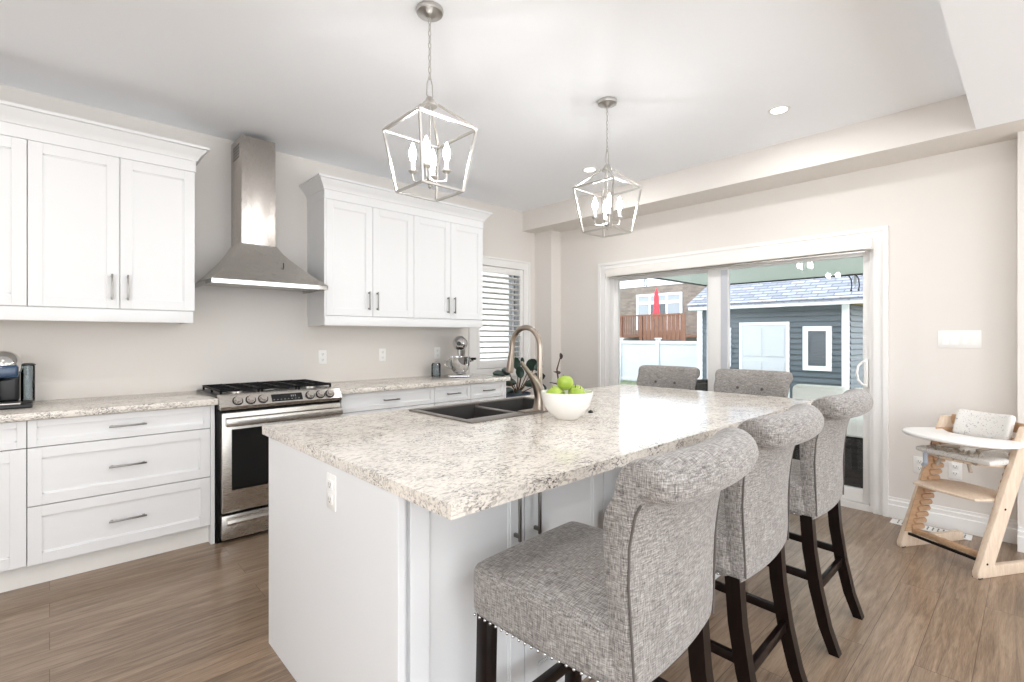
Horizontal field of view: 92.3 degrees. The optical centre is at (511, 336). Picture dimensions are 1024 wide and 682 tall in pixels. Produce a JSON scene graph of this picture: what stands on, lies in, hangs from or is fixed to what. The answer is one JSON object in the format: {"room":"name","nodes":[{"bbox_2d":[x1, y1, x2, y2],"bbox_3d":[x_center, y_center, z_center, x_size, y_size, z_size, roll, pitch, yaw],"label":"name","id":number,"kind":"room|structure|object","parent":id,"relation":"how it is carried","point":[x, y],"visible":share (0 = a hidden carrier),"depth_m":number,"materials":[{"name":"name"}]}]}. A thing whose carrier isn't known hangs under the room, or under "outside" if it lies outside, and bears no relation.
{"room":"kitchen","nodes":[
{"label":"kitchen","id":0,"kind":"room"},
{"bbox_2d":[0,84,534,400],"bbox_3d":[-2.227,-0.175,3.712,7.040,2.950,0.160,0,0,-43],"label":"wall","id":1,"kind":"structure","parent":0,"point":[235,335],"depth_m":3.68,"materials":[{"name":"white paint"}]},
{"bbox_2d":[0,135,27,306],"bbox_3d":[-3.069,-0.634,2.550,0.798,0.932,0.379,0,0,-43],"label":"upper cabinet","id":2,"kind":"object","parent":1,"relation":"attached to","point":[13,151],"visible":0.98,"depth_m":2.67,"materials":[{"name":"white paint"}]},
{"bbox_2d":[0,306,192,323],"bbox_3d":[-2.796,-0.130,2.829,1.580,0.075,0.345,0,0,-43],"label":"valance","id":3,"kind":"object","parent":2,"relation":"attached to","point":[6,312],"visible":1,"depth_m":2.90,"materials":[{"name":"white paint"}]},
{"bbox_2d":[0,100,209,172],"bbox_3d":[-2.767,-1.168,2.806,1.730,0.164,0.419,0,0,-43],"label":"crown molding","id":4,"kind":"structure","parent":2,"relation":"on","point":[20,121],"depth_m":2.88,"materials":[{"name":"white paint"}]},
{"bbox_2d":[28,140,194,311],"bbox_3d":[-2.489,-0.634,3.094,0.788,0.932,0.379,0,0,-43],"label":"upper cabinet","id":5,"kind":"object","parent":1,"relation":"attached to","point":[105,232],"visible":1,"depth_m":2.94,"materials":[{"name":"white paint"}]},
{"bbox_2d":[195,134,327,293],"bbox_3d":[-1.835,-0.900,3.632,0.770,1.090,0.486,0,0,-43],"label":"range hood","id":6,"kind":"object","parent":1,"relation":"attached to","point":[252,260],"visible":1,"depth_m":3.56,"materials":[{"name":"silver metal"}]},
{"bbox_2d":[318,350,326,363],"bbox_3d":[-1.608,0.170,4.179,0.070,0.116,0.008,0,0,-43],"label":"wall outlet","id":7,"kind":"object","parent":1,"relation":"attached to","point":[322,354],"visible":1,"depth_m":4.18,"materials":[{"name":"white plastic"}]},
{"bbox_2d":[307,198,413,317],"bbox_3d":[-1.279,-0.630,4.231,0.807,0.940,0.379,0,0,-43],"label":"upper cabinet","id":8,"kind":"object","parent":1,"relation":"attached to","point":[364,255],"visible":1,"depth_m":4.06,"materials":[{"name":"white paint"}]},
{"bbox_2d":[308,316,482,327],"bbox_3d":[-0.998,-0.130,4.519,1.604,0.075,0.345,0,0,-43],"label":"valance","id":9,"kind":"object","parent":8,"relation":"attached to","point":[328,320],"visible":0.99,"depth_m":4.24,"materials":[{"name":"white paint"}]},
{"bbox_2d":[299,173,492,228],"bbox_3d":[-0.973,-1.168,4.492,1.746,0.164,0.419,0,0,-43],"label":"crown molding","id":10,"kind":"structure","parent":8,"relation":"on","point":[320,186],"depth_m":4.17,"materials":[{"name":"white paint"}]},
{"bbox_2d":[379,348,385,360],"bbox_3d":[-1.200,0.165,4.562,0.070,0.116,0.008,0,0,-43],"label":"wall outlet","id":11,"kind":"object","parent":1,"relation":"attached to","point":[382,352],"visible":1,"depth_m":4.56,"materials":[{"name":"white plastic"}]},
{"bbox_2d":[434,347,439,358],"bbox_3d":[-0.755,0.160,4.980,0.070,0.116,0.008,0,0,-43],"label":"wall outlet","id":12,"kind":"object","parent":1,"relation":"attached to","point":[436,349],"visible":1,"depth_m":4.97,"materials":[{"name":"white plastic"}]},
{"bbox_2d":[414,216,482,319],"bbox_3d":[-0.693,-0.634,4.782,0.798,0.932,0.379,0,0,-43],"label":"upper cabinet","id":13,"kind":"object","parent":1,"relation":"attached to","point":[448,257],"visible":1,"depth_m":4.63,"materials":[{"name":"white paint"}]},
{"bbox_2d":[468,255,530,375],"bbox_3d":[-0.164,-0.220,5.603,0.915,1.340,0.150,0,0,-43],"label":"window","id":14,"kind":"structure","parent":1,"relation":"in","point":[519,280],"depth_m":5.64,"materials":[{"name":"white paint"}]},
{"bbox_2d":[0,0,965,211],"bbox_3d":[-1.024,-1.565,2.163,6.670,0.170,4.065,0,0,-43],"label":"ceiling","id":15,"kind":"structure","parent":0,"point":[692,82],"depth_m":2.75,"materials":[{"name":"white paint"}]},
{"bbox_2d":[382,0,477,201],"bbox_3d":[-0.372,-1.066,2.224,0.310,0.828,0.311,0,0,-43],"label":"lantern pendant","id":16,"kind":"object","parent":15,"relation":"hanging from","point":[429,11],"visible":1,"depth_m":2.21,"materials":[{"name":"silver metal"}]},
{"bbox_2d":[582,167,596,172],"bbox_3d":[0.687,-1.478,4.351,0.132,0.005,0.132,0,0,-43],"label":"recessed light","id":17,"kind":"object","parent":15,"relation":"in","point":[587,169],"visible":1,"depth_m":4.34,"materials":[{"name":"white plastic"}]},
{"bbox_2d":[573,96,641,237],"bbox_3d":[0.598,-1.066,3.087,0.310,0.828,0.311,0,0,-43],"label":"lantern pendant","id":18,"kind":"object","parent":15,"relation":"hanging from","point":[605,102],"visible":1,"depth_m":3.08,"materials":[{"name":"silver metal"}]},
{"bbox_2d":[768,105,790,114],"bbox_3d":[1.741,-1.478,3.207,0.132,0.005,0.132,0,0,-43],"label":"recessed light","id":19,"kind":"object","parent":15,"relation":"in","point":[783,108],"visible":1,"depth_m":3.20,"materials":[{"name":"white plastic"}]},
{"bbox_2d":[0,506,1023,681],"bbox_3d":[0.314,1.350,1.126,7.200,0.100,7.410,0,0,-43],"label":"floor","id":20,"kind":"structure","parent":0,"point":[198,612],"depth_m":2.25,"materials":[{"name":"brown wood"}]},
{"bbox_2d":[0,421,26,592],"bbox_3d":[-2.971,0.863,2.457,0.795,0.874,0.630,0,0,-43],"label":"base cabinet","id":21,"kind":"object","parent":20,"relation":"on","point":[13,435],"visible":0.92,"depth_m":2.50,"materials":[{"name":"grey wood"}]},
{"bbox_2d":[0,391,218,422],"bbox_3d":[-2.667,0.406,2.744,1.672,0.038,0.643,0,0,-43],"label":"countertop","id":22,"kind":"structure","parent":21,"relation":"on","point":[60,408],"depth_m":2.85,"materials":[{"name":"stone"}]},
{"bbox_2d":[0,351,35,409],"bbox_3d":[-2.775,0.231,2.723,0.201,0.312,0.270,0,0,-43],"label":"coffee machine","id":23,"kind":"object","parent":22,"relation":"on","point":[11,364],"visible":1,"depth_m":2.70,"materials":[{"name":"black plastic"}]},
{"bbox_2d":[0,401,21,405],"bbox_3d":[-2.723,0.360,2.666,0.090,0.010,0.105,0,0,-43],"label":"drip tray","id":24,"kind":"object","parent":23,"relation":"on","point":[15,403],"depth_m":2.65,"materials":[{"name":"silver metal"}]},
{"bbox_2d":[27,405,214,585],"bbox_3d":[-2.375,0.863,3.017,0.842,0.874,0.630,0,0,-43],"label":"base cabinet","id":25,"kind":"object","parent":20,"relation":"on","point":[104,490],"visible":0.95,"depth_m":2.77,"materials":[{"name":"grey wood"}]},
{"bbox_2d":[196,379,342,543],"bbox_3d":[-1.737,0.822,3.542,0.796,0.957,0.718,0,0,-43],"label":"gas range","id":26,"kind":"object","parent":20,"relation":"on","point":[241,447],"visible":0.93,"depth_m":3.19,"materials":[{"name":"silver metal"}]},
{"bbox_2d":[196,385,327,397],"bbox_3d":[-1.786,0.387,3.598,0.790,0.016,0.570,0,0,-43],"label":"cooktop","id":27,"kind":"object","parent":26,"relation":"in","point":[210,392],"depth_m":3.42,"materials":[{"name":"black metal"}]},
{"bbox_2d":[339,387,433,416],"bbox_3d":[-1.167,0.863,4.153,0.832,0.874,0.630,0,0,-43],"label":"base cabinet","id":28,"kind":"object","parent":20,"relation":"on","point":[380,401],"visible":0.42,"depth_m":3.92,"materials":[{"name":"grey wood"}]},
{"bbox_2d":[323,373,509,393],"bbox_3d":[-0.858,0.406,4.445,1.713,0.038,0.643,0,0,-43],"label":"countertop","id":29,"kind":"structure","parent":28,"relation":"on","point":[373,385],"depth_m":4.24,"materials":[{"name":"stone"}]},
{"bbox_2d":[431,361,440,376],"bbox_3d":[-0.736,0.312,4.770,0.090,0.150,0.090,0,0,-43],"label":"glass jar","id":30,"kind":"object","parent":29,"relation":"on","point":[435,361],"visible":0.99,"depth_m":4.76,"materials":[{"name":"glass"}]},
{"bbox_2d":[444,336,475,376],"bbox_3d":[-0.511,0.188,4.838,0.268,0.398,0.336,0,0,12],"label":"stand mixer","id":31,"kind":"object","parent":29,"relation":"on","point":[459,364],"visible":0.99,"depth_m":4.72,"materials":[{"name":"silver metal"}]},
{"bbox_2d":[444,356,470,373],"bbox_3d":[-0.511,0.272,4.786,0.219,0.160,0.210,0,0,-43],"label":"bowl","id":32,"kind":"object","parent":31,"relation":"on","point":[458,364],"depth_m":4.72,"materials":[{"name":"silver metal"}]},
{"bbox_2d":[433,384,470,405],"bbox_3d":[-0.718,0.863,4.575,0.400,0.874,0.630,0,0,-43],"label":"base cabinet","id":33,"kind":"object","parent":20,"relation":"on","point":[453,394],"visible":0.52,"depth_m":4.36,"materials":[{"name":"grey wood"}]},
{"bbox_2d":[469,381,505,401],"bbox_3d":[-0.413,0.863,4.861,0.435,0.874,0.630,0,0,-43],"label":"base cabinet","id":34,"kind":"object","parent":20,"relation":"on","point":[489,390],"visible":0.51,"depth_m":4.65,"materials":[{"name":"grey wood"}]},
{"bbox_2d":[269,437,719,681],"bbox_3d":[0.240,0.862,2.540,2.472,0.876,1.089,0,0,-43],"label":"kitchen island","id":35,"kind":"object","parent":20,"relation":"on","point":[379,587],"visible":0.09,"depth_m":1.55,"materials":[{"name":"white wood"}]},
{"bbox_2d":[327,472,335,511],"bbox_3d":[-0.597,0.510,1.621,0.008,0.116,0.070,0,0,-43],"label":"wall outlet","id":36,"kind":"object","parent":35,"relation":"attached to","point":[331,479],"visible":1,"depth_m":1.61,"materials":[{"name":"white plastic"}]},
{"bbox_2d":[328,479,332,489],"bbox_3d":[-0.598,0.486,1.620,0.004,0.030,0.034,0,0,-43],"label":"socket","id":37,"kind":"object","parent":36,"relation":"attached to","point":[330,481],"depth_m":1.61,"materials":[{"name":"grey plastic"}]},
{"bbox_2d":[328,494,332,504],"bbox_3d":[-0.598,0.534,1.620,0.004,0.030,0.034,0,0,-43],"label":"socket","id":38,"kind":"object","parent":36,"relation":"attached to","point":[330,496],"depth_m":1.61,"materials":[{"name":"grey plastic"}]},
{"bbox_2d":[262,384,813,519],"bbox_3d":[0.389,0.405,2.584,2.755,0.036,1.385,0,0,-43],"label":"island countertop","id":39,"kind":"structure","parent":35,"relation":"on","point":[448,468],"depth_m":1.82,"materials":[{"name":"stone"}]},
{"bbox_2d":[409,396,547,423],"bbox_3d":[-0.056,0.492,2.674,0.840,0.227,0.530,0,0,-43],"label":"sink","id":40,"kind":"object","parent":39,"relation":"in","point":[496,409],"visible":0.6,"depth_m":2.75,"materials":[{"name":"grey"}]},
{"bbox_2d":[506,325,546,412],"bbox_3d":[0.073,0.159,2.636,0.270,0.448,0.292,0,0,-43],"label":"kitchen faucet","id":41,"kind":"object","parent":39,"relation":"on","point":[536,381],"visible":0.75,"depth_m":2.55,"materials":[{"name":"silver metal"}]},
{"bbox_2d":[540,389,592,419],"bbox_3d":[0.260,0.323,2.337,0.250,0.129,0.250,0,0,-43],"label":"fruit bowl","id":42,"kind":"object","parent":39,"relation":"on","point":[566,406],"visible":0.96,"depth_m":2.25,"materials":[{"name":"white ceramic"}]},
{"bbox_2d":[546,387,562,393],"bbox_3d":[0.198,0.266,2.307,0.078,0.075,0.079,0,0,43],"label":"apple","id":43,"kind":"object","parent":42,"relation":"in","point":[556,390],"visible":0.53,"depth_m":2.28,"materials":[{"name":"green food"}]},
{"bbox_2d":[568,385,583,393],"bbox_3d":[0.311,0.266,2.384,0.079,0.077,0.078,0,0,24],"label":"apple","id":44,"kind":"object","parent":42,"relation":"in","point":[573,386],"visible":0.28,"depth_m":2.37,"materials":[{"name":"green food"}]},
{"bbox_2d":[569,386,585,393],"bbox_3d":[0.306,0.268,2.286,0.078,0.077,0.079,0,0,-13],"label":"apple","id":45,"kind":"object","parent":42,"relation":"in","point":[573,390],"visible":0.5,"depth_m":2.26,"materials":[{"name":"green food"}]},
{"bbox_2d":[550,353,562,384],"bbox_3d":[0.503,0.735,5.276,0.300,1.130,0.300,0,0,-43],"label":"plant","id":46,"kind":"object","parent":20,"relation":"on","point":[560,355],"visible":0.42,"depth_m":5.29,"materials":[{"name":"black plant"}]},
{"bbox_2d":[473,427,758,681],"bbox_3d":[0.271,0.771,1.310,0.646,1.059,0.516,0,0,44],"label":"bar stool","id":47,"kind":"object","parent":20,"relation":"on","point":[621,601],"visible":1,"depth_m":1.13,"materials":[{"name":"grey fabric"}]},
{"bbox_2d":[637,365,699,389],"bbox_3d":[1.139,0.771,3.932,0.646,1.059,0.516,0,0,-43],"label":"bar stool","id":48,"kind":"object","parent":20,"relation":"on","point":[678,377],"visible":0.13,"depth_m":4.04,"materials":[{"name":"grey fabric"}]},
{"bbox_2d":[714,369,792,397],"bbox_3d":[1.598,0.771,3.444,0.646,1.059,0.516,0,0,-43],"label":"bar stool","id":49,"kind":"object","parent":20,"relation":"on","point":[739,381],"visible":0.17,"depth_m":3.56,"materials":[{"name":"grey fabric"}]},
{"bbox_2d":[710,403,823,681],"bbox_3d":[0.745,0.771,1.801,0.516,1.059,0.646,0,0,-45],"label":"bar stool","id":50,"kind":"object","parent":20,"relation":"on","point":[753,521],"visible":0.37,"depth_m":1.56,"materials":[{"name":"grey fabric"}]},
{"bbox_2d":[723,388,872,657],"bbox_3d":[1.300,0.771,2.330,0.516,1.059,0.646,0,0,-43],"label":"bar stool","id":51,"kind":"object","parent":20,"relation":"on","point":[816,479],"visible":0.43,"depth_m":2.08,"materials":[{"name":"grey fabric"}]},
{"bbox_2d":[889,518,972,540],"bbox_3d":[2.823,1.297,3.326,0.110,0.007,0.420,0,0,-43],"label":"floor vent","id":52,"kind":"object","parent":20,"relation":"in","point":[894,521],"visible":0.57,"depth_m":3.31,"materials":[{"name":"white plastic"}]},
{"bbox_2d":[897,409,1023,578],"bbox_3d":[2.681,0.873,2.906,0.528,0.853,0.560,0,0,-13],"label":"high chair","id":53,"kind":"object","parent":20,"relation":"on","point":[974,437],"visible":1,"depth_m":2.84,"materials":[{"name":"brown wood"}]},
{"bbox_2d":[916,444,1008,465],"bbox_3d":[2.724,0.691,2.916,0.330,0.041,0.400,0,0,-13],"label":"seat cushion","id":54,"kind":"object","parent":53,"relation":"on","point":[949,452],"depth_m":2.85,"materials":[{"name":"fabric"}]},
{"bbox_2d":[902,427,1023,448],"bbox_3d":[2.607,0.589,2.889,0.374,0.022,0.560,0,0,-13],"label":"tray","id":55,"kind":"object","parent":53,"relation":"on","point":[970,437],"depth_m":2.84,"materials":[{"name":"white plastic"}]},
{"bbox_2d":[953,409,1015,439],"bbox_3d":[2.828,0.531,2.941,0.106,0.168,0.290,0,0,-13],"label":"cushion","id":56,"kind":"object","parent":53,"relation":"on","point":[967,422],"depth_m":2.94,"materials":[{"name":"fabric"}]},
{"bbox_3d":[0.063,1.038,5.190,0.300,0.526,0.302,0,0,-43],"label":"plant stand","id":57,"kind":"object","parent":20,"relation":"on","visible":0},
{"bbox_2d":[493,357,546,397],"bbox_3d":[0.093,0.493,5.183,0.541,0.564,0.268,0,0,14],"label":"rubber plant","id":58,"kind":"object","parent":57,"relation":"on","point":[531,364],"visible":0.6,"depth_m":5.18,"materials":[{"name":"green plant"}]},
{"bbox_2d":[535,230,559,388],"bbox_3d":[0.427,0.025,5.912,0.160,2.550,0.270,0,0,-43],"label":"wall","id":59,"kind":"structure","parent":0,"point":[547,243],"depth_m":5.83,"materials":[{"name":"white paint"}]},
{"bbox_2d":[522,0,1023,233],"bbox_3d":[0.314,-1.450,1.126,7.200,0.400,7.410,0,0,-43],"label":"ceiling","id":60,"kind":"structure","parent":0,"point":[944,126],"depth_m":3.31,"materials":[{"name":"white paint"}]},
{"bbox_2d":[560,138,1017,519],"bbox_3d":[2.879,-0.175,3.536,0.160,2.950,7.410,0,0,-43],"label":"wall","id":61,"kind":"structure","parent":0,"point":[951,218],"depth_m":3.46,"materials":[{"name":"white paint"}]},
{"bbox_2d":[606,249,872,512],"bbox_3d":[1.898,0.305,4.556,0.174,1.990,2.400,0,0,-43],"label":"door","id":62,"kind":"structure","parent":61,"relation":"in","point":[718,278],"depth_m":4.45,"materials":[{"name":"white paint"}]},
{"bbox_2d":[606,237,872,278],"bbox_3d":[1.834,-0.677,4.461,0.063,0.105,2.350,0,0,-43],"label":"blind cassette","id":63,"kind":"object","parent":61,"relation":"attached to","point":[860,245],"visible":1,"depth_m":4.20,"materials":[{"name":"white"}]},
{"bbox_2d":[598,225,888,516],"bbox_3d":[1.842,0.246,4.503,0.028,2.107,2.580,0,0,-43],"label":"trim","id":64,"kind":"structure","parent":61,"relation":"attached to","point":[880,235],"depth_m":3.61,"materials":[{"name":"white paint"}]},
{"bbox_2d":[913,456,922,472],"bbox_3d":[2.853,0.895,3.443,0.008,0.116,0.070,0,0,-43],"label":"wall outlet","id":65,"kind":"object","parent":61,"relation":"attached to","point":[917,461],"visible":0.76,"depth_m":3.45,"materials":[{"name":"white plastic"}]},
{"bbox_2d":[888,496,1017,543],"bbox_3d":[2.949,1.228,3.328,0.024,0.145,0.660,0,0,-43],"label":"baseboard","id":66,"kind":"structure","parent":61,"relation":"attached to","point":[972,523],"depth_m":3.30,"materials":[{"name":"white paint"}]},
{"bbox_2d":[948,461,961,479],"bbox_3d":[2.979,0.895,3.308,0.008,0.116,0.070,0,0,-43],"label":"wall outlet","id":67,"kind":"object","parent":61,"relation":"attached to","point":[954,468],"visible":0.94,"depth_m":3.31,"materials":[{"name":"white plastic"}]},
{"bbox_2d":[952,464,958,468],"bbox_3d":[2.978,0.871,3.307,0.004,0.030,0.034,0,0,-43],"label":"socket","id":68,"kind":"object","parent":67,"relation":"attached to","point":[954,466],"depth_m":3.30,"materials":[{"name":"grey plastic"}]},
{"bbox_2d":[952,471,958,475],"bbox_3d":[2.978,0.919,3.307,0.004,0.030,0.034,0,0,-43],"label":"socket","id":69,"kind":"object","parent":67,"relation":"attached to","point":[954,473],"depth_m":3.30,"materials":[{"name":"grey plastic"}]},
{"bbox_2d":[938,330,980,347],"bbox_3d":[2.992,0.014,3.292,0.011,0.115,0.208,0,0,-43],"label":"light switch","id":70,"kind":"object","parent":61,"relation":"attached to","point":[972,338],"visible":1,"depth_m":3.29,"materials":[{"name":"white plastic"}]},
{"bbox_2d":[1018,131,1023,527],"bbox_3d":[3.398,0.025,2.765,0.140,2.550,0.775,0,0,-43],"label":"wall","id":71,"kind":"structure","parent":0,"point":[1021,133],"depth_m":2.99,"materials":[{"name":"white paint"}]},
{"bbox_2d":[1017,527,1023,552],"bbox_3d":[3.339,1.228,2.709,0.024,0.145,0.775,0,0,-43],"label":"baseboard","id":72,"kind":"structure","parent":71,"relation":"attached to","point":[1020,530],"depth_m":2.98,"materials":[{"name":"white paint"}]},
{"label":"outside","id":73,"kind":"structure","parent":0,"visible":0},
{"bbox_2d":[660,257,862,284],"bbox_3d":[3.799,-1.030,6.143,4.750,0.060,4.950,0,0,-43],"label":"ceiling","id":74,"kind":"structure","parent":73,"point":[845,266],"depth_m":7.63,"materials":[{"name":"white"}]},
{"bbox_2d":[847,274,859,290],"bbox_3d":[5.391,-0.861,7.774,0.036,0.274,0.184,0,0,-43],"label":"hook","id":75,"kind":"object","parent":74,"relation":"hanging from","point":[855,275],"visible":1,"depth_m":7.76,"materials":[{"name":"black metal"}]},
{"bbox_3d":[0.221,0.265,2.387,0.080,0.074,0.080,21,10,-35],"label":"apple","id":76,"kind":"object","parent":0,"visible":0},
{"bbox_2d":[557,375,572,389],"bbox_3d":[0.253,0.217,2.345,0.079,0.074,0.078,0,0,-6],"label":"apple","id":77,"kind":"object","parent":76,"relation":"on","point":[563,382],"visible":0.99,"depth_m":2.32,"materials":[{"name":"green food"}]},
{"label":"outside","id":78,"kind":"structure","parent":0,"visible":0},
{"bbox_2d":[620,380,636,384],"bbox_3d":[8.886,1.750,41.287,50.500,0.100,72.000,0,0,-43],"label":"ground","id":79,"kind":"structure","parent":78,"point":[627,382],"depth_m":18.38,"materials":[{"name":"green plant"}]},
{"bbox_2d":[620,338,696,380],"bbox_3d":[4.942,0.865,18.163,0.200,1.670,7.300,0,0,-43],"label":"vinyl fence","id":80,"kind":"object","parent":79,"relation":"on","point":[633,354],"visible":0.37,"depth_m":17.91,"materials":[{"name":"white plastic"}]},
{"bbox_2d":[620,313,696,340],"bbox_3d":[6.492,0.273,25.479,5.440,2.854,5.441,0,0,-43],"label":"wooden deck","id":81,"kind":"object","parent":79,"relation":"on","point":[650,326],"visible":0.48,"depth_m":24.41,"materials":[{"name":"red wood"}]},
{"bbox_2d":[653,288,659,313],"bbox_3d":[7.578,-1.345,25.813,0.540,2.450,0.526,0,0,-43],"label":"patio umbrella","id":82,"kind":"object","parent":81,"relation":"on","point":[656,310],"visible":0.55,"depth_m":25.70,"materials":[{"name":"red fabric"}]},
{"bbox_2d":[620,278,705,340],"bbox_3d":[10.571,-1.600,31.412,8.570,6.600,13.700,0,0,-43],"label":"brick house","id":83,"kind":"structure","parent":79,"relation":"on","point":[636,298],"depth_m":27.68,"materials":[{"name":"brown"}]},
{"bbox_2d":[687,275,862,397],"bbox_3d":[7.021,-0.010,12.198,3.660,3.420,3.820,0,0,-43],"label":"garden shed","id":84,"kind":"object","parent":79,"relation":"on","point":[811,330],"visible":0.62,"depth_m":10.84,"materials":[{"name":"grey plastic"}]},
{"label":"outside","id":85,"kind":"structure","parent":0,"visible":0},
{"bbox_3d":[3.425,1.630,6.650,4.900,0.340,13.000,0,0,-43],"label":"patio","id":86,"kind":"object","parent":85,"visible":0},
{"bbox_2d":[695,379,707,390],"bbox_3d":[2.573,1.020,6.535,0.500,0.880,0.500,0,0,-43],"label":"wicker planter","id":87,"kind":"object","parent":86,"relation":"on","point":[702,384],"visible":0.18,"depth_m":6.33,"materials":[{"name":"black"}]},
{"bbox_2d":[707,285,707,378],"bbox_3d":[3.811,0.230,9.386,0.130,2.460,0.140,0,0,-43],"label":"wall","id":88,"kind":"structure","parent":86,"relation":"on","point":[707,285],"depth_m":9.38,"materials":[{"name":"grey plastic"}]},
{"bbox_2d":[652,273,862,286],"bbox_3d":[3.800,-1.103,6.193,4.820,0.235,5.020,0,0,-43],"label":"trim","id":89,"kind":"structure","parent":88,"relation":"attached to","point":[860,273],"depth_m":8.58,"materials":[{"name":"black metal"}]},
{"bbox_2d":[793,384,862,487],"bbox_3d":[3.218,0.960,4.753,0.840,0.920,1.080,0,0,-43],"label":"outdoor sofa","id":90,"kind":"object","parent":86,"relation":"on","point":[853,471],"visible":0.06,"depth_m":4.39,"materials":[{"name":"white fabric"}]},
{"bbox_2d":[793,384,847,399],"bbox_3d":[3.193,0.640,5.101,0.160,0.280,0.500,0,0,-43],"label":"cushion","id":91,"kind":"object","parent":90,"relation":"on","point":[800,391],"depth_m":5.07,"materials":[{"name":"white fabric"}]},
{"bbox_2d":[846,415,862,437],"bbox_3d":[3.174,0.806,4.712,0.720,0.177,1.040,0,0,-43],"label":"seat cushion","id":92,"kind":"object","parent":90,"relation":"on","point":[855,425],"depth_m":4.35,"materials":[{"name":"white fabric"}]},
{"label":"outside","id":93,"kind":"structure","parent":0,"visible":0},
{"bbox_3d":[-23.989,1.750,21.582,14.600,0.100,55.690,0,0,-43],"label":"ground","id":94,"kind":"structure","parent":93,"visible":0},
{"bbox_2d":[480,272,508,360],"bbox_3d":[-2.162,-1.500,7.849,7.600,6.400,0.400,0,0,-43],"label":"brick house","id":95,"kind":"structure","parent":94,"relation":"on","point":[484,273],"depth_m":9.31,"materials":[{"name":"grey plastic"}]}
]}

